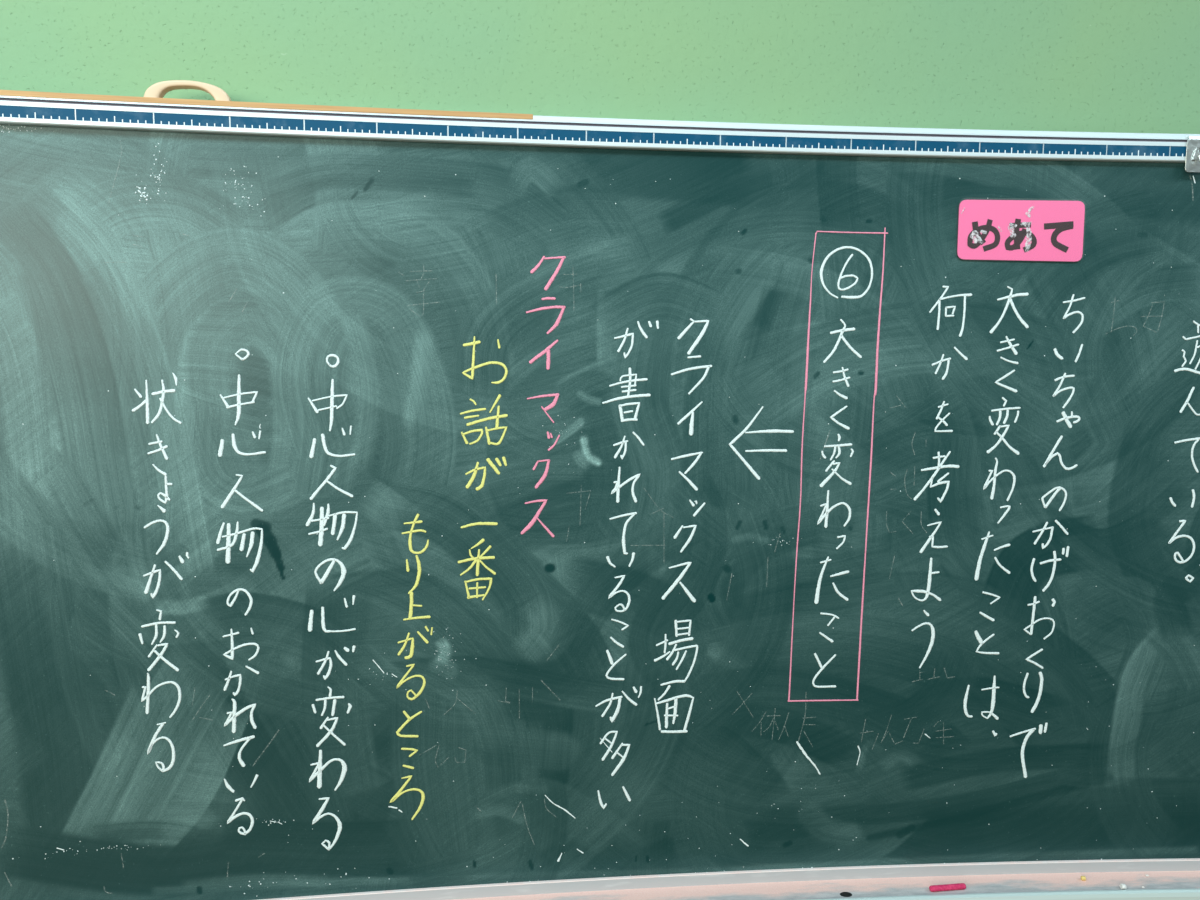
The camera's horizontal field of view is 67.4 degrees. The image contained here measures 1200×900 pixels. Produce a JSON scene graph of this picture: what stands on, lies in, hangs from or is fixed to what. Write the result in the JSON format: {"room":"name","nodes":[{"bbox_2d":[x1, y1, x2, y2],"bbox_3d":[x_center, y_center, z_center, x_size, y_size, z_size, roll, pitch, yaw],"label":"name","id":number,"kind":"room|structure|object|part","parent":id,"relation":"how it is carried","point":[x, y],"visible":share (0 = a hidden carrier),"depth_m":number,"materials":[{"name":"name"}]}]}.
{"room":"school classroom","nodes":[
{"label":"school classroom","id":0,"kind":"room"},
{"bbox_2d":[0,0,1199,133],"bbox_3d":[0.065,0.021,1.479,7.200,3.000,0.120,0,5,-6],"label":"wall","id":1,"kind":"structure","parent":0,"point":[1117,66],"depth_m":1.36,"materials":[{"name":"paint"}]},
{"bbox_2d":[0,96,1199,899],"bbox_3d":[0.082,0.128,1.317,3.657,1.239,0.223,0,5,-6],"label":"blackboard","id":2,"kind":"object","parent":1,"relation":"attached to","point":[392,506],"visible":1,"depth_m":1.38,"materials":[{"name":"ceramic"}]},
{"bbox_2d":[0,80,532,119],"bbox_3d":[-0.594,-0.496,1.251,1.001,0.036,0.038,0,5,-9],"label":"ruler","id":3,"kind":"object","parent":2,"relation":"on","point":[155,93],"visible":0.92,"depth_m":1.25,"materials":[{"name":"brown wood"}]},
{"bbox_3d":[-0.576,-0.498,1.258,0.117,0.033,0.018,0,5,-9],"label":"handle","id":4,"kind":"part","parent":3,"relation":"part of","materials":[{"name":"beige plastic"}]},
{"bbox_3d":[0.084,-0.459,1.284,3.598,0.035,0.150,0,5,-6],"label":"rail","id":5,"kind":"part","parent":2,"relation":"part of","materials":[{"name":"metal"}]},
{"bbox_3d":[0.075,0.698,1.397,3.598,0.018,0.143,0,5,-6],"label":"rail","id":6,"kind":"part","parent":2,"relation":"part of","materials":[{"name":"silver metal"}]},
{"bbox_2d":[452,871,1199,899],"bbox_3d":[0.078,0.713,1.368,3.596,0.006,0.188,0,5,-6],"label":"chalk tray","id":7,"kind":"object","parent":2,"relation":"on","point":[778,885],"depth_m":1.45,"materials":[{"name":"white metal"}]},
{"bbox_2d":[929,883,965,891],"bbox_3d":[0.558,0.702,1.444,0.060,0.009,0.009,0,5,-8],"label":"stick","id":8,"kind":"object","parent":7,"relation":"on","point":[959,886],"visible":1,"depth_m":1.44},
{"bbox_2d":[1120,884,1126,888],"bbox_3d":[0.843,0.704,1.451,0.007,0.009,0.009,0,5,-6],"label":"stub","id":9,"kind":"object","parent":7,"relation":"on","point":[1122,886],"visible":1,"depth_m":1.45,"materials":[{"name":"white"}]},
{"bbox_3d":[0.371,0.031,1.412,0.138,0.749,0.001,0,5,-5],"label":"chalk frame","id":10,"kind":"part","parent":2,"relation":"part of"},
{"bbox_3d":[0.082,-0.478,1.306,3.602,0.030,0.132,0,5,-6],"label":"rail","id":11,"kind":"part","parent":2,"relation":"part of","materials":[{"name":"metal"}]},
{"bbox_2d":[957,200,1084,261],"bbox_3d":[0.651,-0.340,1.393,0.203,0.096,0.005,0,5,-3],"label":"card","id":12,"kind":"object","parent":2,"relation":"attached to","point":[987,230],"visible":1,"depth_m":1.39,"materials":[{"name":"pink paper"}]},
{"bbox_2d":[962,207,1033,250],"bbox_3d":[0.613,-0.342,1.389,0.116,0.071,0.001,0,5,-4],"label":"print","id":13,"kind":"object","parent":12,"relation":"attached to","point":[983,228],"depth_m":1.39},
{"bbox_2d":[1185,136,1199,171],"bbox_3d":[0.916,-0.456,1.387,0.030,0.055,0.041,0,5,-6],"label":"clip","id":14,"kind":"object","parent":2,"relation":"attached to","point":[1192,161],"visible":1,"depth_m":1.38,"materials":[{"name":"silver metal"}]}
]}

